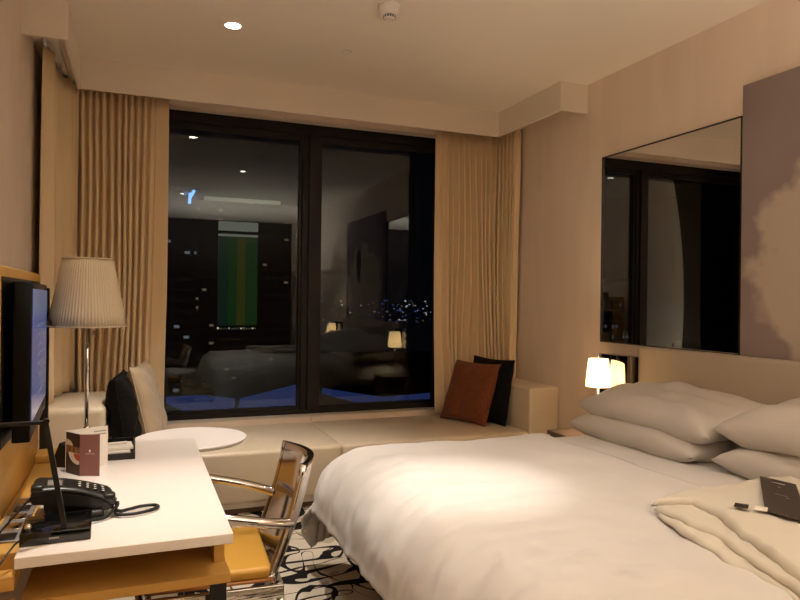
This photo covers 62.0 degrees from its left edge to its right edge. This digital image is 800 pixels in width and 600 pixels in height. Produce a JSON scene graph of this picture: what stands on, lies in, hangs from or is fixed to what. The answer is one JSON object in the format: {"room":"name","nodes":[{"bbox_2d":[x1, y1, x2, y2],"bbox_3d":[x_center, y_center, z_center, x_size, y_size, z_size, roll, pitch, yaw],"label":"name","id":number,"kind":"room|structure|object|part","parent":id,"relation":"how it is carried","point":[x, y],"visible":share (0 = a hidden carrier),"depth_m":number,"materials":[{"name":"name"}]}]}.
{"room":"hotel room","nodes":[
{"label":"hotel room","id":0,"kind":"room"},
{"bbox_2d":[0,0,41,273],"bbox_3d":[-0.967,-0.106,0.804,0.100,2.850,8.210,1,0,-22],"label":"wall","id":1,"kind":"structure","parent":0,"point":[20,60],"depth_m":3.33,"materials":[{"name":"paint"}]},
{"bbox_2d":[41,37,69,77],"bbox_3d":[-2.038,-1.443,3.924,0.081,0.040,1.090,1,0,-22],"label":"track","id":2,"kind":"object","parent":1,"relation":"attached to","point":[44,40],"visible":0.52,"depth_m":3.88,"materials":[{"name":"white plastic"}]},
{"bbox_2d":[108,506,382,599],"bbox_3d":[0.676,1.389,1.463,3.673,0.100,8.210,1,0,-22],"label":"floor","id":3,"kind":"structure","parent":0,"point":[323,571],"depth_m":3.21,"materials":[{"name":"carpet"}]},
{"bbox_2d":[0,265,56,599],"bbox_3d":[-1.122,0.612,1.742,0.314,1.411,1.662,1,0,-22],"label":"wall","id":4,"kind":"structure","parent":3,"relation":"on","point":[21,464],"depth_m":1.91,"materials":[{"name":"orange"}]},
{"bbox_2d":[0,498,29,533],"bbox_3d":[-0.950,0.619,1.586,0.037,0.204,0.651,1,0,-12],"label":"power cable","id":5,"kind":"object","parent":4,"relation":"on","point":[28,500],"visible":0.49,"depth_m":1.70,"materials":[{"name":"black plastic"}]},
{"bbox_2d":[0,497,36,542],"bbox_3d":[-1.040,0.591,1.812,0.064,0.007,0.390,1,0,-22],"label":"socket plate","id":6,"kind":"object","parent":4,"relation":"attached to","point":[11,533],"visible":0.77,"depth_m":1.78,"materials":[{"name":"grey metal"}]},
{"bbox_2d":[0,532,17,540],"bbox_3d":[-0.979,0.590,1.658,0.040,0.003,0.052,1,0,-22],"label":"socket","id":7,"kind":"object","parent":6,"relation":"attached to","point":[5,536],"depth_m":1.66,"materials":[{"name":"black plastic"}]},
{"bbox_2d":[3,522,22,530],"bbox_3d":[-1.008,0.590,1.733,0.040,0.003,0.052,1,0,-22],"label":"socket","id":8,"kind":"object","parent":6,"relation":"attached to","point":[12,526],"depth_m":1.73,"materials":[{"name":"silver metal"}]},
{"bbox_2d":[8,513,27,520],"bbox_3d":[-1.038,0.589,1.807,0.040,0.003,0.052,1,0,-22],"label":"socket","id":9,"kind":"object","parent":6,"relation":"attached to","point":[20,516],"depth_m":1.81,"materials":[{"name":"silver metal"}]},
{"bbox_2d":[13,505,31,511],"bbox_3d":[-1.067,0.589,1.881,0.040,0.003,0.052,1,0,-22],"label":"socket","id":10,"kind":"object","parent":6,"relation":"attached to","point":[27,508],"depth_m":1.87,"materials":[{"name":"black plastic"}]},
{"bbox_2d":[17,498,29,504],"bbox_3d":[-1.093,0.589,1.946,0.040,0.003,0.052,1,0,-22],"label":"socket","id":11,"kind":"object","parent":6,"relation":"attached to","point":[20,501],"depth_m":1.94,"materials":[{"name":"silver metal"}]},
{"bbox_2d":[11,281,46,443],"bbox_3d":[-1.174,0.169,2.120,0.051,0.445,0.648,1,0,-25],"label":"television","id":12,"kind":"object","parent":4,"relation":"attached to","point":[29,298],"visible":1,"depth_m":1.83,"materials":[{"name":"black plastic"}]},
{"bbox_2d":[14,438,232,599],"bbox_3d":[-0.866,0.949,2.139,0.485,0.743,1.213,1,0,-22],"label":"desk","id":13,"kind":"object","parent":3,"relation":"on","point":[179,544],"visible":0.77,"depth_m":1.75,"materials":[{"name":"beige laminate"}]},
{"bbox_2d":[0,418,91,546],"bbox_3d":[-0.872,0.430,1.629,0.215,0.295,0.141,1,0,-24],"label":"light","id":14,"kind":"object","parent":13,"relation":"on","point":[72,526],"visible":1,"depth_m":1.59,"materials":[{"name":"black metal"}]},
{"bbox_2d":[0,540,18,565],"bbox_3d":[-0.905,0.634,1.476,0.021,0.136,0.218,1,0,-1],"label":"power cable","id":15,"kind":"object","parent":14,"relation":"attached to","point":[17,542],"visible":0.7,"depth_m":1.55,"materials":[{"name":"black plastic"}]},
{"bbox_3d":[-0.882,0.539,1.577,0.018,0.018,0.018,1,0,-24],"label":"knob","id":16,"kind":"part","parent":14,"relation":"part of","materials":[{"name":"silver metal"}]},
{"bbox_3d":[-0.826,0.421,1.593,0.055,0.260,0.010,1,0,-24],"label":"arm","id":17,"kind":"part","parent":14,"relation":"part of","materials":[{"name":"black plastic"}]},
{"bbox_2d":[50,441,65,467],"bbox_3d":[-1.166,0.532,2.308,0.064,0.084,0.060,1,0,8],"label":"card holder","id":18,"kind":"object","parent":13,"relation":"on","point":[60,452],"visible":0.37,"depth_m":2.28,"materials":[{"name":"black plastic"}]},
{"bbox_2d":[58,508,103,518],"bbox_3d":[-0.836,0.565,1.742,0.110,0.026,0.040,1,0,-32],"label":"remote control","id":19,"kind":"object","parent":13,"relation":"on","point":[97,512],"visible":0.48,"depth_m":1.75,"materials":[{"name":"black plastic"}]},
{"bbox_2d":[65,425,107,475],"bbox_3d":[-1.052,0.506,2.231,0.128,0.138,0.151,1,0,-22],"label":"leaflet","id":20,"kind":"object","parent":13,"relation":"on","point":[86,449],"visible":1,"depth_m":2.18,"materials":[{"name":"brown paper"}]},
{"bbox_2d":[66,438,72,445],"bbox_3d":[-1.096,0.471,2.205,0.041,0.020,0.001,1,0,33],"label":"picture","id":21,"kind":"object","parent":20,"relation":"on","point":[69,441],"depth_m":2.20,"materials":[{"name":"beige paper"}]},
{"bbox_2d":[66,445,79,453],"bbox_3d":[-1.080,0.495,2.195,0.076,0.024,0.001,1,0,33],"label":"food photo","id":22,"kind":"object","parent":20,"relation":"on","point":[70,449],"depth_m":2.19},
{"bbox_2d":[69,452,78,464],"bbox_3d":[-1.074,0.521,2.190,0.036,0.036,0.050,1,0,-22],"label":"picture","id":23,"kind":"object","parent":20,"relation":"attached to","point":[73,456],"depth_m":2.19,"materials":[{"name":"multicoloured paper"}]},
{"bbox_2d":[46,257,127,427],"bbox_3d":[-1.207,0.202,2.567,0.291,0.726,0.291,1,0,-30],"label":"table lamp","id":24,"kind":"object","parent":13,"relation":"on","point":[87,295],"visible":0.98,"depth_m":2.48,"materials":[{"name":"fabric"},{"name":"chrome"}]},
{"bbox_3d":[-1.204,-0.028,2.567,0.284,0.262,0.284,1,0,-22],"label":"lamp shade","id":25,"kind":"part","parent":24,"relation":"part of","materials":[{"name":"beige fabric"}]},
{"bbox_3d":[-1.206,0.100,2.567,0.291,0.005,0.291,1,0,-22],"label":"shade trim","id":26,"kind":"part","parent":24,"relation":"part of","materials":[{"name":"beige fabric"}]},
{"bbox_3d":[-1.202,-0.158,2.567,0.188,0.005,0.188,1,0,-22],"label":"shade trim","id":27,"kind":"part","parent":24,"relation":"part of","materials":[{"name":"beige fabric"}]},
{"bbox_2d":[30,477,159,521],"bbox_3d":[-0.824,0.527,1.810,0.316,0.102,0.207,1,0,-26],"label":"telephone","id":28,"kind":"object","parent":13,"relation":"on","point":[76,494],"visible":0.96,"depth_m":1.76,"materials":[{"name":"black plastic"}]},
{"bbox_3d":[-0.751,0.559,1.778,0.220,0.034,0.064,1,0,-41],"label":"coiled cord","id":29,"kind":"part","parent":28,"relation":"part of","materials":[{"name":"black plastic"}]},
{"bbox_2d":[108,437,134,460],"bbox_3d":[-1.128,0.564,2.508,0.240,0.022,0.300,1,0,-22],"label":"desk tray","id":30,"kind":"object","parent":13,"relation":"on","point":[120,456],"visible":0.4,"depth_m":2.41,"materials":[{"name":"black plastic"}]},
{"bbox_2d":[108,449,129,453],"bbox_3d":[-1.071,0.560,2.461,0.135,0.012,0.100,1,0,-22],"label":"notepad","id":31,"kind":"object","parent":30,"relation":"in","point":[125,450],"visible":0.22,"depth_m":2.44,"materials":[{"name":"beige paper"}]},
{"bbox_2d":[108,441,132,450],"bbox_3d":[-1.073,0.548,2.486,0.135,0.010,0.095,1,0,-27],"label":"notepad","id":32,"kind":"object","parent":31,"relation":"on","point":[128,445],"visible":0.54,"depth_m":2.47,"materials":[{"name":"beige paper"}]},
{"bbox_2d":[108,441,126,444],"bbox_3d":[-1.081,0.538,2.489,0.112,0.009,0.009,1,0,-32],"label":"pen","id":33,"kind":"object","parent":32,"relation":"on","point":[121,442],"visible":0.66,"depth_m":2.50,"materials":[{"name":"white plastic"}]},
{"bbox_3d":[-0.857,1.027,2.709,0.040,0.588,0.040,1,0,-22],"label":"leg","id":34,"kind":"part","parent":13,"relation":"part of","materials":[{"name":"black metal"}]},
{"bbox_3d":[-0.495,1.031,1.798,0.040,0.588,0.040,1,0,-22],"label":"leg","id":35,"kind":"part","parent":13,"relation":"part of","materials":[{"name":"black metal"}]},
{"bbox_2d":[135,427,246,451],"bbox_3d":[-1.066,1.008,3.379,0.552,0.621,0.552,1,0,-22],"label":"round table","id":36,"kind":"object","parent":3,"relation":"on","point":[206,438],"visible":0.43,"depth_m":3.40,"materials":[{"name":"white"}]},
{"bbox_2d":[135,440,313,599],"bbox_3d":[-0.609,0.933,2.327,0.601,0.781,0.538,1,0,-19],"label":"desk chair","id":37,"kind":"object","parent":3,"relation":"on","point":[256,553],"visible":0.59,"depth_m":2.25,"materials":[{"name":"orange leather"}]},
{"bbox_3d":[-0.581,0.789,2.101,0.507,0.275,0.078,1,0,-23],"label":"armrest","id":38,"kind":"part","parent":37,"relation":"part of","materials":[{"name":"silver metal"}]},
{"bbox_3d":[-0.655,0.947,2.311,0.435,0.043,0.444,1,0,-19],"label":"seat frame","id":39,"kind":"part","parent":37,"relation":"part of","materials":[{"name":"silver metal"}]},
{"bbox_3d":[-0.723,0.787,2.522,0.507,0.275,0.078,1,0,-15],"label":"armrest","id":40,"kind":"part","parent":37,"relation":"part of","materials":[{"name":"silver metal"}]},
{"bbox_3d":[-0.678,0.891,2.317,0.405,0.040,0.425,1,0,-19],"label":"seat","id":41,"kind":"part","parent":37,"relation":"part of","materials":[{"name":"orange leather"}]},
{"bbox_3d":[-0.498,0.737,2.563,0.142,0.386,0.021,1,0,-19],"label":"post","id":42,"kind":"part","parent":37,"relation":"part of","materials":[{"name":"silver metal"}]},
{"bbox_3d":[-0.373,1.125,2.183,0.084,0.402,0.032,1,0,3],"label":"leg","id":43,"kind":"part","parent":37,"relation":"part of","materials":[{"name":"silver metal"}]},
{"bbox_3d":[-0.412,0.737,2.393,0.190,0.378,0.370,1,0,-19],"label":"backrest","id":44,"kind":"part","parent":37,"relation":"part of","materials":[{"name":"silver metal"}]},
{"bbox_3d":[-0.377,0.739,2.205,0.142,0.386,0.021,1,0,-19],"label":"post","id":45,"kind":"part","parent":37,"relation":"part of","materials":[{"name":"silver metal"}]},
{"bbox_2d":[38,378,557,513],"bbox_3d":[-0.597,0.972,4.681,3.465,0.705,0.877,1,0,-22],"label":"window bench","id":46,"kind":"object","parent":3,"relation":"on","point":[533,406],"visible":0.3,"depth_m":4.48,"materials":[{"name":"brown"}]},
{"bbox_2d":[39,46,78,402],"bbox_3d":[-2.107,-0.419,4.083,0.107,2.020,0.710,1,0,-15],"label":"curtain","id":47,"kind":"object","parent":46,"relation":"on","point":[60,96],"visible":0.73,"depth_m":4.13,"materials":[{"name":"beige fabric"}]},
{"bbox_3d":[-1.993,0.918,4.037,0.394,0.630,0.712,1,0,-22],"label":"arm","id":48,"kind":"part","parent":46,"relation":"part of","materials":[{"name":"beige leather"}]},
{"bbox_2d":[105,369,141,437],"bbox_3d":[-1.698,0.685,4.105,0.211,0.471,0.468,1,0,-17],"label":"cushion","id":49,"kind":"object","parent":46,"relation":"on","point":[121,402],"visible":0.62,"depth_m":3.91,"materials":[{"name":"black fabric"}]},
{"bbox_2d":[127,360,166,434],"bbox_3d":[-1.621,0.663,4.265,0.211,0.512,0.477,1,0,-10],"label":"cushion","id":50,"kind":"object","parent":46,"relation":"on","point":[152,416],"visible":0.71,"depth_m":4.10,"materials":[{"name":"beige fabric"}]},
{"bbox_3d":[-1.187,1.085,4.447,1.406,0.316,0.877,1,0,-22],"label":"seat","id":51,"kind":"part","parent":46,"relation":"part of","materials":[{"name":"beige leather"}]},
{"bbox_3d":[-0.607,1.270,4.697,3.463,0.040,0.832,1,0,-22],"label":"skirting","id":52,"kind":"part","parent":46,"relation":"part of","materials":[{"name":"beige"}]},
{"bbox_3d":[0.122,1.100,4.967,1.404,0.316,0.877,1,0,-22],"label":"seat","id":53,"kind":"part","parent":46,"relation":"part of","materials":[{"name":"beige leather"}]},
{"bbox_2d":[440,360,501,426],"bbox_3d":[0.551,0.719,5.213,0.239,0.462,0.482,1,0,-41],"label":"cushion","id":54,"kind":"object","parent":46,"relation":"on","point":[469,396],"visible":1,"depth_m":5.13,"materials":[{"name":"brown fabric"}]},
{"bbox_2d":[473,355,514,426],"bbox_3d":[0.703,0.704,5.232,0.182,0.499,0.511,1,0,-35],"label":"cushion","id":55,"kind":"object","parent":46,"relation":"on","point":[498,412],"visible":0.53,"depth_m":5.05,"materials":[{"name":"black fabric"}]},
{"bbox_3d":[0.926,0.953,5.197,0.253,0.630,0.712,1,0,-22],"label":"arm","id":56,"kind":"part","parent":46,"relation":"part of","materials":[{"name":"beige leather"}]},
{"bbox_2d":[300,346,799,599],"bbox_3d":[0.929,0.808,2.614,2.156,1.068,2.404,1,0,-22],"label":"bed","id":57,"kind":"object","parent":3,"relation":"on","point":[535,516],"visible":0.82,"depth_m":2.35,"materials":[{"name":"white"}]},
{"bbox_2d":[300,433,792,599],"bbox_3d":[0.519,0.973,2.451,1.279,0.556,2.404,1,0,-22],"label":"duvet","id":58,"kind":"object","parent":57,"relation":"on","point":[535,516],"depth_m":2.22,"materials":[{"name":"white fabric"}]},
{"bbox_2d":[568,413,741,462],"bbox_3d":[1.362,0.682,3.459,0.518,0.219,0.900,1,0,-22],"label":"pillow","id":59,"kind":"object","parent":57,"relation":"on","point":[651,441],"visible":0.43,"depth_m":3.22,"materials":[{"name":"grey fabric"}]},
{"bbox_2d":[577,381,765,443],"bbox_3d":[1.411,0.561,3.435,0.514,0.252,0.921,1,0,-22],"label":"pillow","id":60,"kind":"object","parent":59,"relation":"on","point":[684,411],"visible":0.82,"depth_m":3.26,"materials":[{"name":"grey fabric"}]},
{"bbox_3d":[1.881,0.760,3.010,0.095,0.948,2.220,1,0,-22],"label":"headboard","id":61,"kind":"part","parent":57,"relation":"part of","materials":[{"name":"beige fabric"}]},
{"bbox_2d":[651,476,799,599],"bbox_3d":[1.232,0.691,2.010,0.951,0.070,0.868,1,0,-22],"label":"blanket","id":62,"kind":"object","parent":57,"relation":"on","point":[732,522],"visible":0.75,"depth_m":1.99,"materials":[{"name":"beige fabric"}]},
{"bbox_2d":[760,476,799,520],"bbox_3d":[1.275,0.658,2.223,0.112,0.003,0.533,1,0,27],"label":"card","id":63,"kind":"object","parent":62,"relation":"on","point":[782,500],"visible":1,"depth_m":2.21,"materials":[{"name":"grey"}]},
{"bbox_2d":[710,447,799,479],"bbox_3d":[1.752,0.675,2.544,0.518,0.215,0.920,1,0,-22],"label":"pillow","id":64,"kind":"object","parent":57,"relation":"on","point":[749,464],"visible":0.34,"depth_m":2.69,"materials":[{"name":"grey fabric"}]},
{"bbox_2d":[713,398,799,457],"bbox_3d":[1.778,0.523,2.580,0.514,0.248,0.920,1,0,-22],"label":"pillow","id":65,"kind":"object","parent":64,"relation":"on","point":[766,428],"visible":0.91,"depth_m":2.72,"materials":[{"name":"grey fabric"}]},
{"bbox_2d":[547,428,585,436],"bbox_3d":[1.148,1.095,4.199,0.308,0.500,0.370,1,0,-22],"label":"nightstand","id":66,"kind":"object","parent":3,"relation":"on","point":[569,431],"visible":0.18,"depth_m":4.24,"materials":[{"name":"brown wood"}]},
{"bbox_2d":[586,354,610,393],"bbox_3d":[1.242,0.591,4.170,0.154,0.510,0.154,1,0,-22],"label":"bedside lamp","id":67,"kind":"object","parent":66,"relation":"on","point":[598,370],"visible":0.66,"depth_m":4.11,"materials":[{"name":"white fabric"}]},
{"bbox_2d":[62,84,440,437],"bbox_3d":[-0.785,-0.102,5.186,3.473,2.850,0.200,1,0,-22],"label":"wall","id":68,"kind":"structure","parent":0,"point":[173,104],"depth_m":5.08,"materials":[{"name":"paint"}]},
{"bbox_2d":[32,36,75,83],"bbox_3d":[-0.516,-1.485,4.552,3.473,0.080,1.166,1,0,-22],"label":"trim","id":69,"kind":"structure","parent":68,"relation":"attached to","point":[38,42],"depth_m":3.92,"materials":[{"name":"beige paint"}]},
{"bbox_2d":[76,89,168,432],"bbox_3d":[-1.897,-0.256,4.545,0.579,2.310,0.130,1,0,-22],"label":"curtain","id":70,"kind":"object","parent":68,"relation":"hanging from","point":[123,155],"visible":0.71,"depth_m":4.55,"materials":[{"name":"beige fabric"}]},
{"bbox_2d":[166,109,434,424],"bbox_3d":[-0.803,-0.224,5.171,2.520,2.308,0.193,1,0,-22],"label":"window","id":71,"kind":"structure","parent":68,"relation":"in","point":[310,138],"depth_m":5.22,"materials":[{"name":"brown metal"}]},
{"bbox_3d":[-1.370,-0.229,5.021,1.255,2.162,0.045,1,0,-22],"label":"sash","id":72,"kind":"part","parent":71,"relation":"part of","materials":[{"name":"brown metal"}]},
{"bbox_3d":[-1.372,-0.216,5.027,1.215,2.087,0.008,1,0,-22],"label":"pane","id":73,"kind":"part","parent":71,"relation":"part of","materials":[{"name":"clear glass"}]},
{"bbox_3d":[-0.801,0.894,5.134,2.520,0.006,0.112,1,0,-22],"label":"sill","id":74,"kind":"part","parent":71,"relation":"part of","materials":[{"name":"beige"}]},
{"bbox_3d":[-0.837,0.876,5.223,2.420,0.035,0.080,1,0,-22],"label":"frame","id":75,"kind":"part","parent":71,"relation":"part of","materials":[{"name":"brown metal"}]},
{"bbox_3d":[-0.810,-1.340,5.224,2.420,0.075,0.080,1,0,-22],"label":"frame","id":76,"kind":"part","parent":71,"relation":"part of","materials":[{"name":"brown metal"}]},
{"bbox_3d":[-0.180,-0.214,5.493,1.025,2.162,0.045,1,0,-22],"label":"sash","id":77,"kind":"part","parent":71,"relation":"part of","materials":[{"name":"brown metal"}]},
{"bbox_3d":[-0.183,-0.202,5.499,0.985,2.087,0.008,1,0,-22],"label":"pane","id":78,"kind":"part","parent":71,"relation":"part of","materials":[{"name":"clear glass"}]},
{"bbox_2d":[434,130,520,413],"bbox_3d":[0.619,-0.226,5.519,0.694,2.310,0.274,1,0,0],"label":"curtain","id":79,"kind":"object","parent":68,"relation":"hanging from","point":[477,177],"visible":0.83,"depth_m":5.49,"materials":[{"name":"beige fabric"}]},
{"bbox_2d":[63,0,767,111],"bbox_3d":[0.711,-1.561,1.464,3.673,0.100,8.210,1,0,-22],"label":"ceiling","id":80,"kind":"structure","parent":0,"point":[487,55],"depth_m":3.87,"materials":[{"name":"beige paint"}]},
{"bbox_2d":[223,21,242,28],"bbox_3d":[-0.930,-1.527,3.702,0.104,0.006,0.104,1,0,-22],"label":"recessed light","id":81,"kind":"object","parent":80,"relation":"in","point":[229,24],"visible":1,"depth_m":3.70,"materials":[{"name":"beige"}]},
{"bbox_2d":[341,50,351,54],"bbox_3d":[-0.326,-1.518,4.083,0.068,0.008,0.068,1,0,-22],"label":"sprinkler cover","id":82,"kind":"object","parent":80,"relation":"attached to","point":[345,52],"visible":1,"depth_m":4.07,"materials":[{"name":"white plastic"}]},
{"bbox_2d":[379,1,399,21],"bbox_3d":[-0.054,-1.482,3.431,0.112,0.074,0.112,1,0,-22],"label":"smoke detector","id":83,"kind":"object","parent":80,"relation":"attached to","point":[389,11],"visible":1,"depth_m":3.40,"materials":[{"name":"white plastic"}]},
{"bbox_2d":[383,13,395,19],"bbox_3d":[-0.055,-1.460,3.431,0.072,0.012,0.072,1,0,-22],"label":"grille","id":84,"kind":"object","parent":83,"relation":"attached to","point":[386,16],"depth_m":3.41,"materials":[{"name":"grey plastic"}]},
{"bbox_2d":[514,0,799,428],"bbox_3d":[2.353,-0.066,2.123,0.100,2.850,8.210,1,0,-22],"label":"wall","id":85,"kind":"structure","parent":0,"point":[698,81],"depth_m":4.60,"materials":[{"name":"paint"}]},
{"bbox_2d":[21,0,587,137],"bbox_3d":[-0.456,-1.425,4.399,3.473,0.197,0.877,1,0,-22],"label":"ceiling soffit","id":86,"kind":"structure","parent":85,"relation":"attached to","point":[52,19],"depth_m":4.62,"materials":[{"name":"beige paint"}]},
{"bbox_2d":[598,353,637,392],"bbox_3d":[1.396,0.847,4.188,0.134,1.003,0.303,1,0,-22],"label":"mirror panel","id":87,"kind":"object","parent":85,"relation":"attached to","point":[623,367],"visible":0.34,"depth_m":4.10,"materials":[{"name":"grey"}]},
{"bbox_2d":[600,116,742,354],"bbox_3d":[1.564,-0.337,3.963,0.015,1.240,1.111,1,0,-22],"label":"wall mirror","id":88,"kind":"object","parent":85,"relation":"attached to","point":[671,207],"visible":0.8,"depth_m":3.87,"materials":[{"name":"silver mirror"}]},
{"bbox_2d":[740,66,799,360],"bbox_3d":[2.051,-0.400,2.696,0.045,1.387,1.540,1,0,-22],"label":"painting","id":89,"kind":"object","parent":85,"relation":"attached to","point":[770,219],"visible":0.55,"depth_m":3.24,"materials":[{"name":"fabric"}]},
{"label":"outside","id":90,"kind":"structure","parent":0,"visible":0},
{"bbox_2d":[319,351,430,403],"bbox_3d":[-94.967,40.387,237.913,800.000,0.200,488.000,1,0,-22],"label":"ground","id":91,"kind":"structure","parent":90,"point":[393,373],"depth_m":373.19,"materials":[{"name":"black"}]},
{"bbox_2d":[164,186,198,411],"bbox_3d":[-37.745,11.421,109.604,7.600,59.000,8.100,1,0,-22],"label":"tower block","id":92,"kind":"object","parent":91,"relation":"on","point":[179,375],"visible":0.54,"depth_m":106.56,"materials":[{"name":"black"}]},
{"bbox_2d":[166,395,234,410],"bbox_3d":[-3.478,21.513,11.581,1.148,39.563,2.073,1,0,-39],"label":"canopy","id":93,"kind":"object","parent":91,"relation":"on","point":[194,402],"visible":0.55,"depth_m":11.52,"materials":[{"name":"blue"}]},
{"bbox_2d":[195,196,297,407],"bbox_3d":[-30.543,11.564,127.367,18.900,58.900,20.800,1,0,-22],"label":"office tower","id":94,"kind":"structure","parent":91,"relation":"on","point":[246,328],"depth_m":117.92,"materials":[{"name":"black glass"}]},
{"bbox_2d":[238,384,295,407],"bbox_3d":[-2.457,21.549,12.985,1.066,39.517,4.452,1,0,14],"label":"canopy","id":95,"kind":"object","parent":91,"relation":"on","point":[285,396],"visible":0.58,"depth_m":12.26,"materials":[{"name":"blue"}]},
{"bbox_2d":[322,388,429,402],"bbox_3d":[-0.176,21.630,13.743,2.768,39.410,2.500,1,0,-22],"label":"canopy","id":96,"kind":"object","parent":91,"relation":"on","point":[353,397],"visible":0.28,"depth_m":13.77,"materials":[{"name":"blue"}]},
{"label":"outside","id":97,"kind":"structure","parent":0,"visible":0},
{"bbox_2d":[183,190,194,203],"bbox_3d":[-33.687,-16.566,106.359,1.919,2.290,0.300,1,0,-22],"label":"roof sign","id":98,"kind":"object","parent":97,"point":[191,194],"visible":1,"depth_m":106.24,"materials":[{"name":"blue"}]}
]}

